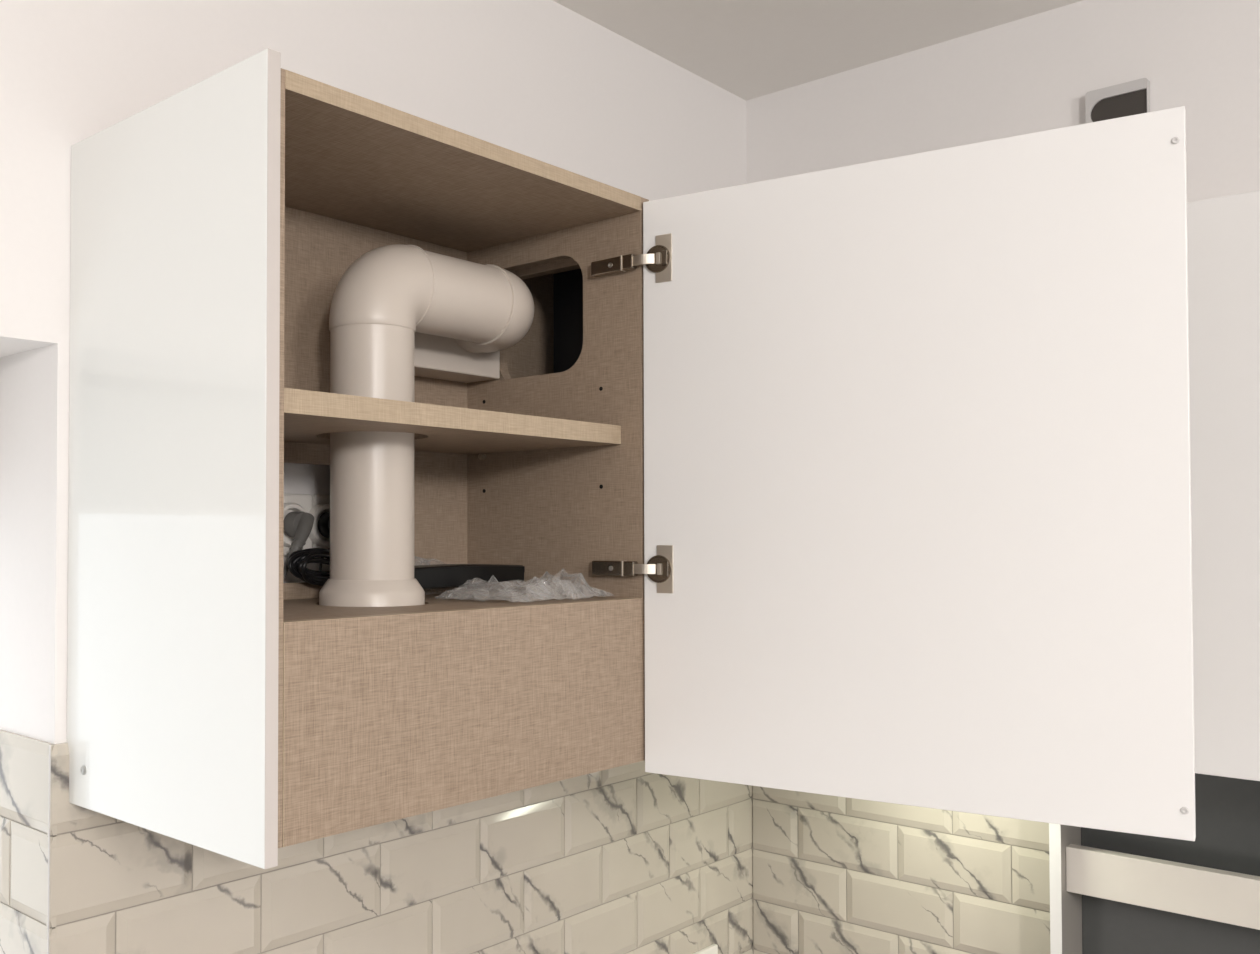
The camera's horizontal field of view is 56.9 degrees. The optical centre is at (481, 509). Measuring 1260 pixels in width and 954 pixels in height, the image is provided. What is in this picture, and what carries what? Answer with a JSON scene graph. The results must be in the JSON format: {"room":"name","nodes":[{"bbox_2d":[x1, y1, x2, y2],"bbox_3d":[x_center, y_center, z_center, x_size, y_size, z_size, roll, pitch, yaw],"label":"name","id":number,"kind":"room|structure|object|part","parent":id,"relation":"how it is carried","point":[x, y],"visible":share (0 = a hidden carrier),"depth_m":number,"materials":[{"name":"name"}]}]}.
{"room":"kitchen","nodes":[
{"label":"kitchen","id":0,"kind":"room"},
{"bbox_2d":[0,0,752,953],"bbox_3d":[-0.850,0.433,1.067,0.288,2.595,4.335,-1,-2,44],"label":"wall","id":1,"kind":"structure","parent":0,"point":[625,859],"depth_m":1.54,"materials":[{"name":"paint"}]},
{"bbox_2d":[47,745,50,953],"bbox_3d":[-0.472,0.558,1.249,0.002,0.601,0.001,-1,-2,44],"label":"trim","id":2,"kind":"structure","parent":1,"relation":"attached to","point":[49,745],"depth_m":1.25,"materials":[{"name":"grey plastic"}]},
{"bbox_2d":[284,493,329,555],"bbox_3d":[-0.230,0.020,1.510,0.021,0.081,0.138,-1,-2,44],"label":"wall socket","id":3,"kind":"object","parent":1,"relation":"attached to","point":[316,505],"visible":0.29,"depth_m":1.51,"materials":[{"name":"white plastic"}]},
{"bbox_2d":[283,511,313,580],"bbox_3d":[-0.251,0.054,1.449,0.033,0.105,0.094,-1,-2,44],"label":"plug","id":4,"kind":"object","parent":3,"relation":"attached to","point":[298,525],"visible":0.75,"depth_m":1.46,"materials":[{"name":"grey plastic"}]},
{"bbox_3d":[-0.263,0.087,1.430,0.052,0.037,0.012,1,-2,-34],"label":"cord","id":5,"kind":"part","parent":4,"relation":"part of","materials":[{"name":"grey plastic"}]},
{"bbox_3d":[-0.254,0.020,1.493,0.010,0.081,0.081,-1,-2,44],"label":"frame","id":6,"kind":"part","parent":3,"relation":"part of","materials":[{"name":"white plastic"}]},
{"bbox_3d":[-0.206,0.021,1.544,0.010,0.081,0.056,-1,-2,44],"label":"frame","id":7,"kind":"part","parent":3,"relation":"part of","materials":[{"name":"white plastic"}]},
{"bbox_2d":[499,258,582,379],"bbox_3d":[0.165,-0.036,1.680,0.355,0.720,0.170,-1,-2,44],"label":"hole","id":8,"kind":"object","parent":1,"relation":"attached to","point":[553,343],"visible":0.08,"depth_m":1.80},
{"bbox_3d":[0.066,-0.034,1.775,0.006,0.684,0.134,-1,-2,44],"label":"panel","id":9,"kind":"part","parent":8,"relation":"part of","materials":[{"name":"fabric"}]},
{"bbox_3d":[0.218,-0.035,1.734,0.355,0.720,0.018,-1,-2,44],"label":"panel","id":10,"kind":"part","parent":8,"relation":"part of","materials":[{"name":"black"}]},
{"bbox_2d":[67,48,1195,868],"bbox_3d":[0.123,-0.042,1.214,0.943,0.739,0.715,-1,-2,44],"label":"upper cabinet","id":11,"kind":"object","parent":1,"relation":"attached to","point":[873,478],"visible":0.94,"depth_m":1.24,"materials":[{"name":"wood laminate"},{"name":"glossy white lacquer"},{"name":"metal"}]},
{"bbox_3d":[-0.323,-0.045,1.160,0.374,0.735,0.014,-1,-2,44],"label":"panel","id":12,"kind":"part","parent":11,"relation":"part of","materials":[{"name":"white laminate"}]},
{"bbox_3d":[-0.317,-0.047,1.178,0.355,0.720,0.018,-1,-2,44],"label":"panel","id":13,"kind":"part","parent":11,"relation":"part of","materials":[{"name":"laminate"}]},
{"bbox_2d":[288,512,329,585],"bbox_3d":[-0.197,0.064,1.465,0.063,0.124,0.134,0,-1,18],"label":"cable","id":14,"kind":"object","parent":11,"relation":"in","point":[298,560],"visible":0.52,"depth_m":1.44,"materials":[{"name":"black plastic"}]},
{"bbox_3d":[-0.217,-0.041,1.481,0.006,0.684,0.558,-1,-2,44],"label":"panel","id":15,"kind":"part","parent":11,"relation":"part of","materials":[{"name":"fabric"}]},
{"bbox_2d":[319,244,533,606],"bbox_3d":[-0.075,-0.103,1.480,0.200,0.458,0.362,-1,-2,44],"label":"duct","id":16,"kind":"object","parent":11,"relation":"attached to","point":[399,313],"visible":0.95,"depth_m":1.33,"materials":[{"name":"plastic"}]},
{"bbox_2d":[414,332,499,382],"bbox_3d":[-0.058,-0.259,1.580,0.092,0.143,0.200,-1,-2,44],"label":"duct","id":17,"kind":"object","parent":16,"relation":"attached to","point":[436,357],"depth_m":1.57,"materials":[{"name":"plastic"}]},
{"bbox_2d":[284,413,615,454],"bbox_3d":[-0.113,-0.099,1.383,0.278,0.024,0.556,-1,-2,44],"label":"shelf","id":18,"kind":"object","parent":11,"relation":"attached to","point":[304,433],"depth_m":1.38,"materials":[{"name":"wood"}]},
{"bbox_2d":[414,556,494,592],"bbox_3d":[-0.066,0.089,1.568,0.074,0.053,0.212,-1,-2,44],"label":"plastic bag","id":19,"kind":"object","parent":11,"relation":"on","point":[416,557],"visible":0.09,"depth_m":1.59,"materials":[{"name":"clear plastic"}]},
{"bbox_2d":[414,564,524,593],"bbox_3d":[-0.026,0.093,1.513,0.052,0.042,0.220,-1,-2,44],"label":"tray","id":20,"kind":"object","parent":11,"relation":"on","point":[436,576],"visible":0.67,"depth_m":1.49,"materials":[{"name":"black plastic"}]},
{"bbox_2d":[437,568,606,601],"bbox_3d":[0.056,0.094,1.457,0.140,0.037,0.200,-1,-2,44],"label":"plastic bag","id":21,"kind":"object","parent":11,"relation":"on","point":[505,586],"visible":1,"depth_m":1.45,"materials":[{"name":"clear plastic"}]},
{"bbox_3d":[0.082,-0.038,1.593,0.355,0.720,0.018,-1,-2,44],"label":"panel","id":22,"kind":"part","parent":11,"relation":"part of","materials":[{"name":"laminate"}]},
{"bbox_3d":[0.171,-0.317,1.490,0.067,0.019,0.010,-1,-2,44],"label":"hinge arm","id":23,"kind":"part","parent":11,"relation":"part of","materials":[{"name":"metal"}]},
{"bbox_3d":[0.171,0.076,1.481,0.067,0.019,0.010,-1,-2,44],"label":"hinge arm","id":24,"kind":"part","parent":11,"relation":"part of","materials":[{"name":"metal"}]},
{"bbox_2d":[645,245,669,272],"bbox_3d":[0.223,-0.317,1.454,0.035,0.035,0.004,-1,-2,34],"label":"cup","id":25,"kind":"object","parent":11,"relation":"on","point":[657,257],"depth_m":1.45,"materials":[{"name":"metal"}]},
{"bbox_2d":[647,555,671,582],"bbox_3d":[0.223,0.075,1.445,0.035,0.035,0.004,-1,-2,34],"label":"cup","id":26,"kind":"object","parent":11,"relation":"on","point":[659,567],"depth_m":1.44,"materials":[{"name":"metal"}]},
{"bbox_3d":[0.230,-0.317,1.450,0.022,0.060,0.002,-1,-2,34],"label":"hinge plate","id":27,"kind":"part","parent":11,"relation":"part of","materials":[{"name":"silver metal"}]},
{"bbox_3d":[0.230,0.075,1.441,0.022,0.060,0.002,-1,-2,34],"label":"hinge plate","id":28,"kind":"part","parent":11,"relation":"part of","materials":[{"name":"silver metal"}]},
{"bbox_3d":[0.457,-0.034,1.304,0.592,0.726,0.018,-1,-2,34],"label":"door","id":29,"kind":"part","parent":11,"relation":"part of","materials":[{"name":"white laminate"}]},
{"bbox_2d":[693,944,717,953],"bbox_3d":[0.424,0.870,2.160,0.021,0.081,0.081,-1,-2,44],"label":"wall socket","id":30,"kind":"object","parent":1,"relation":"attached to","point":[712,949],"visible":1,"depth_m":2.17,"materials":[{"name":"white plastic"}]},
{"bbox_2d":[553,0,1082,100],"bbox_3d":[0.527,-0.947,-0.364,4.260,0.100,4.135,-1,-2,44],"label":"ceiling","id":31,"kind":"structure","parent":0,"point":[749,49],"depth_m":2.01,"materials":[{"name":"paint"}]},
{"bbox_2d":[746,0,1259,953],"bbox_3d":[2.016,0.430,0.967,4.000,2.595,0.108,-1,-2,44],"label":"wall","id":32,"kind":"structure","parent":0,"point":[832,874],"depth_m":2.04,"materials":[{"name":"paint"}]},
{"bbox_2d":[1085,78,1149,122],"bbox_3d":[1.031,-0.636,1.859,0.091,0.100,0.020,-1,-2,44],"label":"air vent","id":33,"kind":"object","parent":32,"relation":"attached to","point":[1129,98],"visible":0.53,"depth_m":1.85,"materials":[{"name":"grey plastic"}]},
{"bbox_2d":[1049,773,1259,953],"bbox_3d":[1.228,0.728,1.581,0.801,0.788,0.105,-1,-2,44],"label":"cabinet","id":34,"kind":"object","parent":32,"relation":"attached to","point":[1112,892],"visible":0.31,"depth_m":1.77,"materials":[{"name":"grey wood"}]},
{"bbox_3d":[1.215,0.567,1.571,0.766,0.071,0.024,-1,-2,44],"label":"cross rail","id":35,"kind":"part","parent":34,"relation":"part of","materials":[{"name":"white wood"}]},
{"bbox_2d":[1187,190,1259,780],"bbox_3d":[1.021,-0.020,1.595,1.110,0.732,0.395,-1,-2,44],"label":"upper cabinet","id":36,"kind":"object","parent":32,"relation":"attached to","point":[1223,233],"visible":0.02,"depth_m":1.42,"materials":[{"name":"white plastic"}]}
]}

